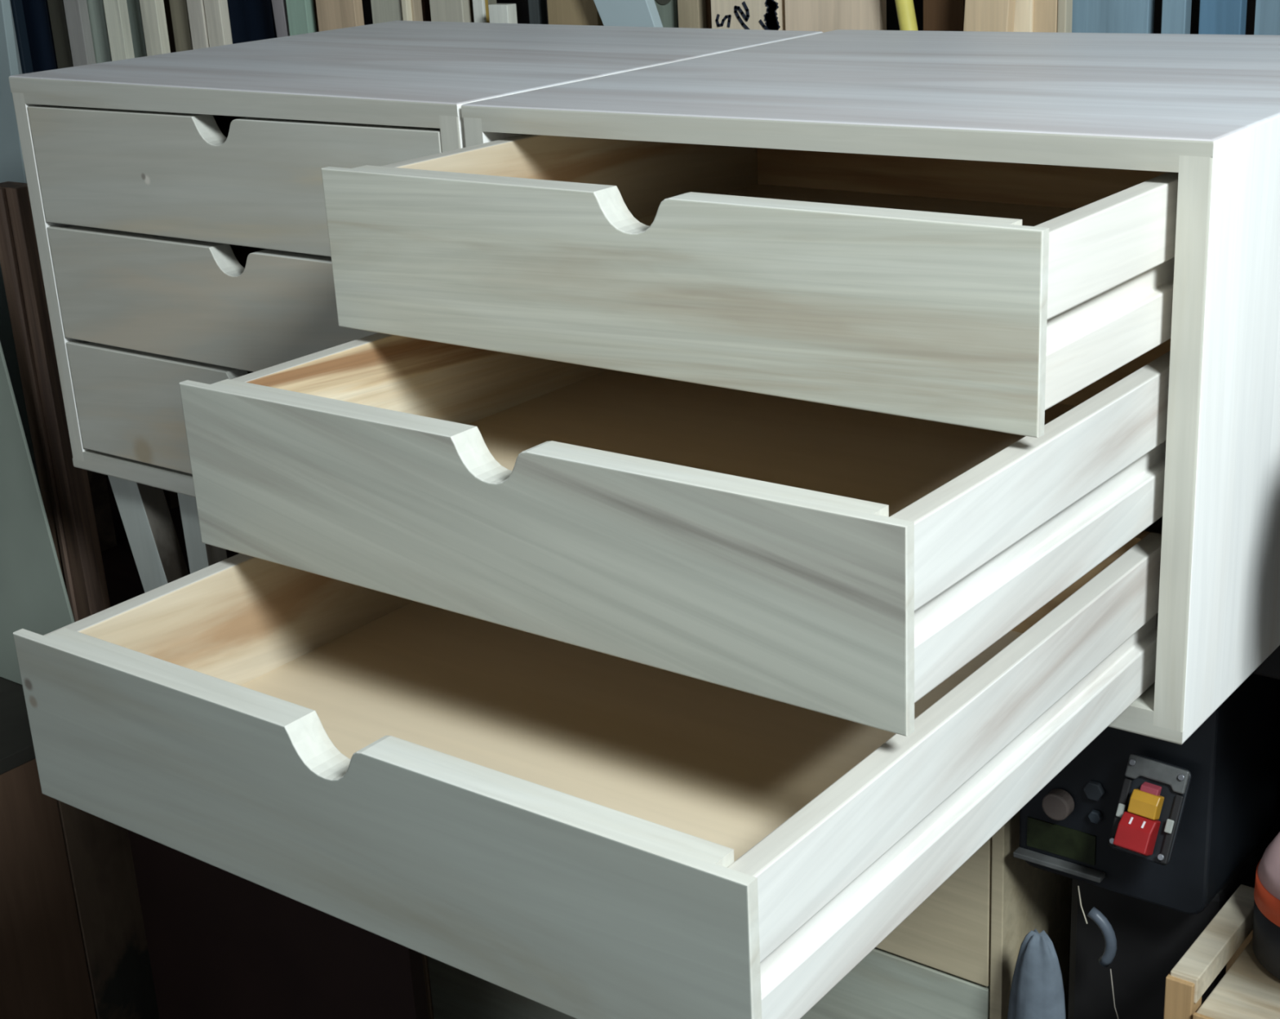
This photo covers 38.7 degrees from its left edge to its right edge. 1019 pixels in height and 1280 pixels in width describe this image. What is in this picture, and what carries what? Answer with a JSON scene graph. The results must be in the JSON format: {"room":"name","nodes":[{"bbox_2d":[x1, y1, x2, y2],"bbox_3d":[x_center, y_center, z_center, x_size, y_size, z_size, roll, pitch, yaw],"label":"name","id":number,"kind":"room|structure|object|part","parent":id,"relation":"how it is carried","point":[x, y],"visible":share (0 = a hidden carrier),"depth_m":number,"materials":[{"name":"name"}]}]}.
{"room":"woodworking workshop","nodes":[
{"label":"woodworking workshop","id":0,"kind":"room"},
{"bbox_2d":[101,475,239,607],"bbox_3d":[-1.050,0.998,1.595,5.250,0.060,5.500,12,25,36],"label":"floor","id":1,"kind":"structure","parent":0,"point":[123,581],"depth_m":3.98,"materials":[{"name":"black"}]},
{"bbox_2d":[0,0,42,498],"bbox_3d":[-0.818,-0.061,2.462,0.221,1.319,0.012,12,25,36],"label":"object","id":2,"kind":"object","parent":1,"relation":"on","point":[11,162],"visible":0.02,"depth_m":2.27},
{"bbox_2d":[0,181,110,622],"bbox_3d":[-0.693,0.130,2.276,0.070,1.071,0.035,12,25,36],"label":"wooden board","id":3,"kind":"object","parent":1,"relation":"on","point":[65,491],"visible":0.44,"depth_m":2.18,"materials":[{"name":"brown wood"}]},
{"bbox_2d":[0,676,159,1018],"bbox_3d":[-1.034,0.511,2.180,0.528,0.459,0.673,12,25,36],"label":"base cabinet","id":4,"kind":"object","parent":1,"relation":"on","point":[73,944],"visible":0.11,"depth_m":2.19,"materials":[{"name":"brown wood"}]},
{"bbox_2d":[0,342,75,684],"bbox_3d":[-0.898,-0.063,2.289,0.620,0.530,0.044,12,25,36],"label":"leaning board","id":5,"kind":"object","parent":4,"relation":"on","point":[33,596],"visible":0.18,"depth_m":2.19,"materials":[{"name":"grey wood"}]},
{"bbox_2d":[107,475,226,592],"bbox_3d":[-0.320,0.277,2.212,0.254,0.800,0.465,12,25,36],"label":"trestle","id":6,"kind":"object","parent":1,"relation":"on","point":[144,509],"visible":0.05,"depth_m":1.97,"materials":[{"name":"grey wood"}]},
{"bbox_3d":[-0.452,0.342,2.052,0.254,0.800,0.030,12,25,36],"label":"leg","id":7,"kind":"part","parent":6,"relation":"part of","materials":[{"name":"grey wood"}]},
{"bbox_3d":[-0.419,-0.086,2.146,0.035,0.058,0.373,12,25,36],"label":"cross rail","id":8,"kind":"part","parent":6,"relation":"part of","materials":[{"name":"grey wood"}]},
{"bbox_3d":[-0.440,0.346,2.040,0.048,0.800,0.026,12,25,36],"label":"leg","id":9,"kind":"part","parent":6,"relation":"part of","materials":[{"name":"grey wood"}]},
{"bbox_2d":[8,20,822,497],"bbox_3d":[-0.212,-0.272,1.922,0.616,0.416,0.552,12,25,36],"label":"base cabinet","id":10,"kind":"object","parent":6,"relation":"on","point":[177,199],"visible":0.39,"depth_m":1.76,"materials":[{"name":"white wood"}]},
{"bbox_3d":[-0.447,-0.319,2.098,0.021,0.389,0.552,12,25,36],"label":"panel","id":11,"kind":"part","parent":10,"relation":"part of","materials":[{"name":"white wood"}]},
{"bbox_3d":[-0.202,-0.086,1.988,0.616,0.021,0.552,12,25,36],"label":"panel","id":12,"kind":"part","parent":10,"relation":"part of","materials":[{"name":"white wood"}]},
{"bbox_3d":[-0.372,-0.074,1.764,0.570,0.117,0.008,12,25,36],"label":"drawer","id":13,"kind":"part","parent":10,"relation":"part of","materials":[{"name":"white wood"}]},
{"bbox_3d":[-0.378,-0.189,1.723,0.570,0.117,0.008,12,25,36],"label":"drawer","id":14,"kind":"part","parent":10,"relation":"part of","materials":[{"name":"white wood"}]},
{"bbox_3d":[-0.433,-0.430,2.038,0.016,0.102,0.532,12,25,36],"label":"panel","id":15,"kind":"part","parent":10,"relation":"part of","materials":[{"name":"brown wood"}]},
{"bbox_3d":[-0.385,-0.303,1.681,0.570,0.117,0.008,12,25,36],"label":"drawer","id":16,"kind":"part","parent":10,"relation":"part of","materials":[{"name":"white wood"}]},
{"bbox_3d":[-0.426,-0.315,2.079,0.016,0.102,0.532,12,25,36],"label":"panel","id":17,"kind":"part","parent":10,"relation":"part of","materials":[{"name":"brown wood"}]},
{"bbox_3d":[-0.223,-0.455,1.856,0.616,0.027,0.552,12,25,36],"label":"panel","id":18,"kind":"part","parent":10,"relation":"part of","materials":[{"name":"white wood"}]},
{"bbox_3d":[0.023,-0.220,1.747,0.021,0.389,0.552,12,25,36],"label":"panel","id":19,"kind":"part","parent":10,"relation":"part of","materials":[{"name":"white wood"}]},
{"bbox_2d":[128,830,428,1018],"bbox_3d":[-0.407,0.492,2.026,0.457,0.529,0.018,12,25,36],"label":"panel","id":20,"kind":"object","parent":1,"relation":"on","point":[222,944],"visible":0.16,"depth_m":2.03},
{"bbox_2d":[87,0,1255,551],"bbox_3d":[0.008,-0.411,2.670,3.600,1.750,0.450,12,25,36],"label":"rack","id":21,"kind":"object","parent":1,"relation":"on","point":[98,483],"visible":0.02,"depth_m":2.96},
{"bbox_2d":[9,0,22,74],"bbox_3d":[-1.220,-0.931,3.382,0.153,0.738,0.018,12,25,36],"label":"board","id":22,"kind":"object","parent":21,"relation":"on","point":[15,34],"visible":0.06,"depth_m":3.37,"materials":[{"name":"wood"}]},
{"bbox_2d":[10,0,33,73],"bbox_3d":[-1.154,-0.907,3.365,0.032,0.696,0.018,12,25,36],"label":"board","id":23,"kind":"object","parent":21,"relation":"on","point":[19,19],"visible":0.13,"depth_m":3.37,"materials":[{"name":"blue wood"}]},
{"bbox_2d":[22,0,57,72],"bbox_3d":[-1.126,-0.974,3.369,0.095,0.816,0.018,12,25,36],"label":"board","id":24,"kind":"object","parent":21,"relation":"on","point":[37,15],"visible":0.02,"depth_m":3.39,"materials":[{"name":"blue wood"}]},
{"bbox_2d":[47,0,73,68],"bbox_3d":[-1.048,-0.880,3.301,0.045,0.677,0.018,12,25,36],"label":"board","id":25,"kind":"object","parent":21,"relation":"on","point":[56,7],"visible":0.15,"depth_m":3.30,"materials":[{"name":"wood"}]},
{"bbox_2d":[62,0,96,66],"bbox_3d":[-0.993,-0.903,3.193,0.044,0.789,0.018,12,25,36],"label":"board","id":26,"kind":"object","parent":21,"relation":"on","point":[77,15],"visible":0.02,"depth_m":3.21,"materials":[{"name":"grey wood"}]},
{"bbox_2d":[86,0,111,63],"bbox_3d":[-0.953,-0.885,3.195,0.058,0.748,0.018,12,25,36],"label":"board","id":27,"kind":"object","parent":21,"relation":"on","point":[96,12],"visible":0.15,"depth_m":3.20,"materials":[{"name":"grey wood"}]},
{"bbox_3d":[-1.241,-0.281,3.943,0.070,0.779,0.070,12,25,36],"label":"post","id":28,"kind":"part","parent":21,"relation":"part of","materials":[{"name":"brown wood"}]},
{"bbox_2d":[102,0,134,61],"bbox_3d":[-0.892,-0.821,3.116,0.042,0.674,0.018,12,25,36],"label":"board","id":29,"kind":"object","parent":21,"relation":"on","point":[117,15],"visible":0.2,"depth_m":3.11,"materials":[{"name":"white wood"}]},
{"bbox_2d":[126,0,146,57],"bbox_3d":[-0.873,-0.884,3.129,0.052,0.782,0.018,12,25,36],"label":"board","id":30,"kind":"object","parent":21,"relation":"on","point":[133,6],"visible":0.02,"depth_m":3.13,"materials":[{"name":"wood"}]},
{"bbox_2d":[139,0,170,56],"bbox_3d":[-0.814,-0.802,3.059,0.042,0.669,0.018,12,25,36],"label":"board","id":31,"kind":"object","parent":21,"relation":"on","point":[153,11],"visible":0.2,"depth_m":3.05,"materials":[{"name":"beige wood"}]},
{"bbox_2d":[163,0,176,53],"bbox_3d":[-0.816,-0.876,3.126,0.012,0.764,0.018,12,25,36],"label":"board","id":32,"kind":"object","parent":21,"relation":"on","point":[166,4],"visible":0.02,"depth_m":3.14,"materials":[{"name":"black"}]},
{"bbox_2d":[168,0,192,52],"bbox_3d":[-0.764,-0.808,3.056,0.043,0.677,0.018,12,25,36],"label":"board","id":33,"kind":"object","parent":21,"relation":"on","point":[179,9],"visible":0.15,"depth_m":3.05,"materials":[{"name":"wood"}]},
{"bbox_2d":[186,0,209,49],"bbox_3d":[-0.719,-0.788,2.987,0.037,0.682,0.018,12,25,36],"label":"board","id":34,"kind":"object","parent":21,"relation":"on","point":[196,10],"visible":0.2,"depth_m":2.98,"materials":[{"name":"beige wood"}]},
{"bbox_2d":[203,0,232,47],"bbox_3d":[-0.687,-0.819,2.948,0.038,0.762,0.018,12,25,36],"label":"board","id":35,"kind":"object","parent":21,"relation":"on","point":[216,11],"visible":0.2,"depth_m":2.95,"materials":[{"name":"beige wood"}]},
{"bbox_2d":[226,0,277,44],"bbox_3d":[-0.653,-0.895,3.011,0.125,0.858,0.018,12,25,36],"label":"board","id":36,"kind":"object","parent":21,"relation":"on","point":[251,20],"visible":0.02,"depth_m":3.03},
{"bbox_2d":[271,0,289,37],"bbox_3d":[-0.568,-0.773,2.909,0.062,0.690,0.018,12,25,36],"label":"board","id":37,"kind":"object","parent":21,"relation":"on","point":[279,6],"visible":0.15,"depth_m":2.90,"materials":[{"name":"grey wood"}]},
{"bbox_2d":[285,0,316,35],"bbox_3d":[-0.533,-0.773,2.866,0.045,0.714,0.018,12,25,36],"label":"board","id":38,"kind":"object","parent":21,"relation":"on","point":[300,13],"visible":0.2,"depth_m":2.86,"materials":[{"name":"green wood"}]},
{"bbox_2d":[313,0,319,31],"bbox_3d":[-0.516,-0.827,2.872,0.020,0.811,0.018,12,25,36],"label":"board","id":39,"kind":"object","parent":21,"relation":"on","point":[314,1],"visible":0.02,"depth_m":2.88,"materials":[{"name":"black wood"}]},
{"bbox_2d":[315,0,364,31],"bbox_3d":[-0.465,-0.835,2.772,0.085,0.888,0.018,12,25,36],"label":"board","id":40,"kind":"object","parent":21,"relation":"on","point":[331,14],"visible":0.02,"depth_m":2.79,"materials":[{"name":"beige wood"}]},
{"bbox_2d":[370,0,403,23],"bbox_3d":[-0.376,-0.775,2.723,0.062,0.798,0.018,12,25,36],"label":"board","id":41,"kind":"object","parent":21,"relation":"on","point":[383,11],"visible":0.02,"depth_m":2.73,"materials":[{"name":"beige wood"}]},
{"bbox_2d":[400,0,412,20],"bbox_3d":[-0.343,-0.744,2.695,0.010,0.755,0.018,12,25,36],"label":"board","id":42,"kind":"object","parent":21,"relation":"on","point":[406,4],"visible":0.2,"depth_m":2.69,"materials":[{"name":"beige wood"}]},
{"bbox_2d":[410,0,422,21],"bbox_3d":[-0.338,-0.812,2.676,0.013,0.894,0.018,12,25,36],"label":"board","id":43,"kind":"object","parent":21,"relation":"on","point":[416,6],"visible":0.02,"depth_m":2.70,"materials":[{"name":"beige wood"}]},
{"bbox_2d":[421,0,431,21],"bbox_3d":[-0.323,-0.726,2.767,0.015,0.671,0.018,12,25,36],"label":"board","id":44,"kind":"object","parent":21,"relation":"on","point":[425,3],"visible":0.02,"depth_m":2.75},
{"bbox_2d":[429,0,471,22],"bbox_3d":[-0.279,-0.782,2.626,0.065,0.866,0.018,12,25,36],"label":"board","id":45,"kind":"object","parent":21,"relation":"on","point":[446,11],"visible":0.02,"depth_m":2.63,"materials":[{"name":"beige wood"}]},
{"bbox_2d":[470,0,474,22],"bbox_3d":[-0.244,-0.733,2.686,0.024,0.730,0.018,12,25,36],"label":"board","id":46,"kind":"object","parent":21,"relation":"on","point":[471,1],"visible":0.03,"depth_m":2.67,"materials":[{"name":"black"}]},
{"bbox_2d":[472,0,486,22],"bbox_3d":[-0.230,-0.715,2.605,0.020,0.750,0.006,12,25,36],"label":"board","id":47,"kind":"object","parent":21,"relation":"on","point":[478,6],"visible":0.2,"depth_m":2.60,"materials":[{"name":"white wood"}]},
{"bbox_2d":[484,0,489,22],"bbox_3d":[-0.225,-0.695,2.630,0.007,0.695,0.018,12,25,36],"label":"board","id":48,"kind":"object","parent":21,"relation":"on","point":[486,1],"visible":0.02,"depth_m":2.62,"materials":[{"name":"yellow wood"}]},
{"bbox_2d":[488,0,496,8],"bbox_3d":[-0.216,-0.699,2.649,0.013,0.688,0.018,12,25,36],"label":"board","id":49,"kind":"object","parent":21,"relation":"on","point":[490,2],"visible":0.02,"depth_m":2.63,"materials":[{"name":"beige wood"}]},
{"bbox_2d":[488,3,517,23],"bbox_3d":[-0.182,-0.523,2.601,0.035,0.386,0.020,12,25,36],"label":"board","id":50,"kind":"object","parent":21,"relation":"on","point":[498,12],"visible":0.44,"depth_m":2.53,"materials":[{"name":"white wood"}]},
{"bbox_2d":[528,0,546,24],"bbox_3d":[-0.147,-0.714,2.613,0.019,0.734,0.018,12,25,36],"label":"board","id":51,"kind":"object","parent":21,"relation":"on","point":[537,8],"visible":0.2,"depth_m":2.61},
{"bbox_2d":[546,0,604,26],"bbox_3d":[-0.092,-0.747,2.514,0.090,0.856,0.018,12,25,36],"label":"board","id":52,"kind":"object","parent":21,"relation":"on","point":[573,12],"visible":0.02,"depth_m":2.52,"materials":[{"name":"beige wood"}]},
{"bbox_2d":[593,0,662,26],"bbox_3d":[0.002,-0.589,2.439,0.328,0.599,0.018,12,25,36],"label":"leaning board","id":53,"kind":"object","parent":21,"relation":"on","point":[637,13],"visible":0.02,"depth_m":2.41,"materials":[{"name":"white wood"}]},
{"bbox_2d":[653,0,678,27],"bbox_3d":[0.040,-0.661,2.479,0.038,0.703,0.020,12,25,36],"label":"board","id":54,"kind":"object","parent":21,"relation":"on","point":[667,10],"visible":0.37,"depth_m":2.46,"materials":[{"name":"grey wood"}]},
{"bbox_2d":[677,0,706,28],"bbox_3d":[0.068,-0.692,2.418,0.034,0.800,0.018,12,25,36],"label":"board","id":55,"kind":"object","parent":21,"relation":"on","point":[691,13],"visible":0.02,"depth_m":2.42,"materials":[{"name":"beige wood"}]},
{"bbox_2d":[705,0,711,28],"bbox_3d":[0.090,-0.702,2.423,0.018,0.813,0.018,12,25,36],"label":"board","id":56,"kind":"object","parent":21,"relation":"on","point":[708,20],"visible":0.02,"depth_m":2.43,"materials":[{"name":"brown wood"}]},
{"bbox_2d":[711,0,785,30],"bbox_3d":[0.140,-0.640,2.338,0.108,0.749,0.020,12,25,36],"label":"board","id":57,"kind":"object","parent":21,"relation":"on","point":[764,15],"visible":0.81,"depth_m":2.33,"materials":[{"name":"beige"}]},
{"bbox_2d":[784,0,886,32],"bbox_3d":[0.244,-0.584,2.275,0.137,0.675,0.018,12,25,36],"label":"book","id":58,"kind":"object","parent":21,"relation":"on","point":[823,15],"visible":0.02,"depth_m":2.25,"materials":[{"name":"beige paper"}]},
{"bbox_2d":[894,0,918,30],"bbox_3d":[0.332,-0.502,2.169,0.131,0.580,0.021,12,25,36],"label":"stick","id":59,"kind":"object","parent":21,"relation":"on","point":[905,10],"visible":0.02,"depth_m":2.14,"materials":[{"name":"yellow paint"}]},
{"bbox_2d":[923,0,964,31],"bbox_3d":[0.377,-0.577,2.237,0.056,0.674,0.018,12,25,36],"label":"board","id":60,"kind":"object","parent":21,"relation":"on","point":[938,15],"visible":0.02,"depth_m":2.22,"materials":[{"name":"brown wood"}]},
{"bbox_2d":[963,0,1015,31],"bbox_3d":[0.407,-0.558,2.125,0.100,0.709,0.018,12,25,36],"label":"board","id":61,"kind":"object","parent":21,"relation":"on","point":[987,15],"visible":0.08,"depth_m":2.11,"materials":[{"name":"beige wood"}]},
{"bbox_2d":[1013,0,1033,31],"bbox_3d":[0.445,-0.613,2.105,0.028,0.823,0.018,12,25,36],"label":"board","id":62,"kind":"object","parent":21,"relation":"on","point":[1024,10],"visible":0.02,"depth_m":2.11,"materials":[{"name":"beige wood"}]},
{"bbox_2d":[1032,0,1057,32],"bbox_3d":[0.471,-0.582,2.102,0.030,0.763,0.018,12,25,36],"label":"board","id":63,"kind":"object","parent":21,"relation":"on","point":[1045,11],"visible":0.2,"depth_m":2.10,"materials":[{"name":"beige wood"}]},
{"bbox_2d":[1057,0,1072,32],"bbox_3d":[0.489,-0.565,2.095,0.011,0.735,0.018,12,25,36],"label":"board","id":64,"kind":"object","parent":21,"relation":"on","point":[1064,6],"visible":0.2,"depth_m":2.09,"materials":[{"name":"grey wood"}]},
{"bbox_2d":[1071,0,1155,33],"bbox_3d":[0.541,-0.602,2.091,0.100,0.800,0.018,12,25,36],"label":"book","id":65,"kind":"object","parent":21,"relation":"on","point":[1117,16],"visible":0.02,"depth_m":2.09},
{"bbox_2d":[1160,0,1191,34],"bbox_3d":[0.599,-0.566,2.030,0.028,0.769,0.018,12,25,36],"label":"board","id":66,"kind":"object","parent":21,"relation":"on","point":[1175,14],"visible":0.2,"depth_m":2.03,"materials":[{"name":"blue wood"}]},
{"bbox_2d":[1198,0,1247,34],"bbox_3d":[0.642,-0.540,2.006,0.047,0.732,0.018,12,25,36],"label":"board","id":67,"kind":"object","parent":21,"relation":"on","point":[1215,16],"visible":0.2,"depth_m":2.00,"materials":[{"name":"blue wood"}]},
{"bbox_2d":[1253,0,1279,35],"bbox_3d":[0.699,-0.584,1.941,0.074,0.851,0.018,12,25,36],"label":"board","id":68,"kind":"object","parent":21,"relation":"on","point":[1267,15],"visible":0.02,"depth_m":1.97,"materials":[{"name":"blue wood"}]},
{"bbox_2d":[422,809,1071,1018],"bbox_3d":[0.188,0.353,2.112,0.786,0.670,0.550,12,25,36],"label":"cabinet","id":69,"kind":"object","parent":1,"relation":"on","point":[954,956],"visible":0.12,"depth_m":1.70,"materials":[{"name":"beige wood"}]},
{"bbox_3d":[-0.111,0.299,2.337,0.030,0.652,0.550,12,25,36],"label":"panel","id":70,"kind":"part","parent":69,"relation":"part of","materials":[{"name":"brown wood"}]},
{"bbox_3d":[0.041,0.552,1.955,0.740,0.374,0.019,12,25,36],"label":"drawer","id":71,"kind":"part","parent":69,"relation":"part of","materials":[{"name":"white wood"}]},
{"bbox_3d":[0.024,0.257,1.849,0.740,0.249,0.019,12,25,36],"label":"drawer","id":72,"kind":"part","parent":69,"relation":"part of","materials":[{"name":"beige wood"}]},
{"bbox_3d":[0.495,0.426,1.888,0.012,0.652,0.550,12,25,36],"label":"panel","id":73,"kind":"part","parent":69,"relation":"part of","materials":[{"name":"beige wood"}]},
{"bbox_2d":[1007,928,1066,1018],"bbox_3d":[0.358,0.599,1.655,0.041,0.499,0.054,-14,22,-27],"label":"cloth","id":74,"kind":"object","parent":1,"relation":"on","point":[1037,989],"visible":1,"depth_m":1.57,"materials":[{"name":"fabric"}]},
{"bbox_2d":[1013,644,1279,1018],"bbox_3d":[0.679,0.445,1.589,0.625,0.799,0.720,12,25,36],"label":"machine","id":75,"kind":"object","parent":1,"relation":"on","point":[1153,837],"visible":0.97,"depth_m":1.54,"materials":[{"name":"black metal"}]},
{"bbox_2d":[13,29,1279,1018],"bbox_3d":[0.138,-0.095,1.384,0.620,0.410,1.064,12,25,36],"label":"base cabinet","id":76,"kind":"object","parent":75,"relation":"on","point":[746,481],"visible":1,"depth_m":1.15,"materials":[{"name":"white wood"}]},
{"bbox_3d":[-0.228,0.055,1.397,0.016,0.104,0.532,12,25,35],"label":"panel","id":77,"kind":"part","parent":76,"relation":"part of","materials":[{"name":"brown wood"}]},
{"bbox_3d":[-0.173,0.182,1.040,0.574,0.118,0.008,12,25,35],"label":"drawer","id":78,"kind":"part","parent":76,"relation":"part of","materials":[{"name":"white wood"}]},
{"bbox_3d":[-0.137,-0.112,1.470,0.016,0.104,0.532,12,25,36],"label":"panel","id":79,"kind":"part","parent":76,"relation":"part of","materials":[{"name":"brown wood"}]},
{"bbox_3d":[0.049,-0.218,1.740,0.021,0.389,0.575,12,25,36],"label":"panel","id":80,"kind":"part","parent":76,"relation":"part of","materials":[{"name":"white wood"}]},
{"bbox_3d":[-0.087,0.015,1.113,0.574,0.119,0.008,12,25,36],"label":"drawer","id":81,"kind":"part","parent":76,"relation":"part of","materials":[{"name":"white wood"}]},
{"bbox_3d":[-0.050,-0.274,1.541,0.016,0.104,0.532,12,25,36],"label":"panel","id":82,"kind":"part","parent":76,"relation":"part of","materials":[{"name":"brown wood"}]},
{"bbox_3d":[-0.009,0.140,1.254,0.526,0.007,0.500,12,25,35],"label":"panel","id":83,"kind":"part","parent":76,"relation":"part of","materials":[{"name":"brown wood"}]},
{"bbox_3d":[-0.002,-0.146,1.183,0.574,0.119,0.008,12,25,36],"label":"drawer","id":84,"kind":"part","parent":76,"relation":"part of","materials":[{"name":"white wood"}]},
{"bbox_3d":[0.080,-0.027,1.325,0.526,0.007,0.500,12,25,36],"label":"panel","id":85,"kind":"part","parent":76,"relation":"part of","materials":[{"name":"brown wood"}]},
{"bbox_3d":[0.166,-0.188,1.395,0.526,0.007,0.500,12,25,36],"label":"panel","id":86,"kind":"part","parent":76,"relation":"part of","materials":[{"name":"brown wood"}]},
{"bbox_3d":[0.277,-0.351,1.499,0.620,0.021,0.575,12,25,36],"label":"panel","id":87,"kind":"part","parent":76,"relation":"part of","materials":[{"name":"white wood"}]},
{"bbox_3d":[0.205,0.145,1.083,0.016,0.104,0.532,12,25,35],"label":"panel","id":88,"kind":"part","parent":76,"relation":"part of","materials":[{"name":"white wood"}]},
{"bbox_3d":[0.322,-0.304,1.569,0.526,0.104,0.016,12,25,36],"label":"panel","id":89,"kind":"part","parent":76,"relation":"part of","materials":[{"name":"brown wood"}]},
{"bbox_3d":[0.292,-0.021,1.151,0.016,0.104,0.532,12,25,36],"label":"panel","id":90,"kind":"part","parent":76,"relation":"part of","materials":[{"name":"white wood"}]},
{"bbox_3d":[0.143,0.023,1.431,0.526,0.104,0.016,12,25,35],"label":"panel","id":91,"kind":"part","parent":76,"relation":"part of","materials":[{"name":"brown wood"}]},
{"bbox_3d":[0.378,-0.181,1.220,0.016,0.104,0.532,12,25,36],"label":"panel","id":92,"kind":"part","parent":76,"relation":"part of","materials":[{"name":"white wood"}]},
{"bbox_3d":[0.235,-0.143,1.500,0.526,0.104,0.016,12,25,36],"label":"panel","id":93,"kind":"part","parent":76,"relation":"part of","materials":[{"name":"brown wood"}]},
{"bbox_3d":[0.297,0.014,1.630,0.620,0.021,0.575,12,25,36],"label":"panel","id":94,"kind":"part","parent":76,"relation":"part of","materials":[{"name":"white wood"}]},
{"bbox_3d":[0.524,-0.119,1.389,0.021,0.389,0.575,12,25,36],"label":"panel","id":95,"kind":"part","parent":76,"relation":"part of","materials":[{"name":"white wood"}]},
{"bbox_3d":[0.356,0.251,1.549,0.025,0.025,0.014,12,25,36],"label":"knob","id":96,"kind":"part","parent":75,"relation":"part of","materials":[{"name":"plastic"}]},
{"bbox_3d":[0.362,0.285,1.566,0.063,0.028,0.001,12,25,36],"label":"label plate","id":97,"kind":"part","parent":75,"relation":"part of","materials":[{"name":"green plastic"}]},
{"bbox_2d":[1107,753,1191,865],"bbox_3d":[0.407,0.244,1.466,0.055,0.077,0.052,12,25,36],"label":"switch","id":98,"kind":"object","parent":75,"relation":"attached to","point":[1153,820],"depth_m":1.46,"materials":[{"name":"red plastic"}]},
{"bbox_3d":[0.725,0.056,1.542,0.625,0.041,0.500,12,25,36],"label":"table plate","id":99,"kind":"part","parent":75,"relation":"part of","materials":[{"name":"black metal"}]},
{"bbox_2d":[1164,884,1279,1018],"bbox_3d":[0.606,0.625,1.464,0.342,0.553,0.164,12,25,36],"label":"wooden crate","id":100,"kind":"object","parent":1,"relation":"on","point":[1246,989],"visible":0.8,"depth_m":1.43,"materials":[{"name":"brown wood"}]},
{"bbox_3d":[0.439,0.620,1.509,0.022,0.549,0.022,12,25,36],"label":"leg","id":101,"kind":"part","parent":100,"relation":"part of","materials":[{"name":"brown wood"}]},
{"bbox_3d":[0.467,0.348,1.468,0.022,0.022,0.151,12,25,36],"label":"rail","id":102,"kind":"part","parent":100,"relation":"part of","materials":[{"name":"brown wood"}]},
{"bbox_3d":[0.522,0.588,1.613,0.022,0.530,0.022,12,25,36],"label":"leg","id":103,"kind":"part","parent":100,"relation":"part of","materials":[{"name":"beige wood"}]},
{"bbox_2d":[1252,831,1279,979],"bbox_3d":[0.550,0.307,1.444,0.119,0.118,0.119,12,25,36],"label":"tin","id":104,"kind":"object","parent":100,"relation":"on","point":[1266,920],"visible":1,"depth_m":1.44,"materials":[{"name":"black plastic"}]},
{"bbox_3d":[0.548,0.272,1.431,0.116,0.044,0.116,12,25,36],"label":"lid","id":105,"kind":"part","parent":104,"relation":"part of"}
]}

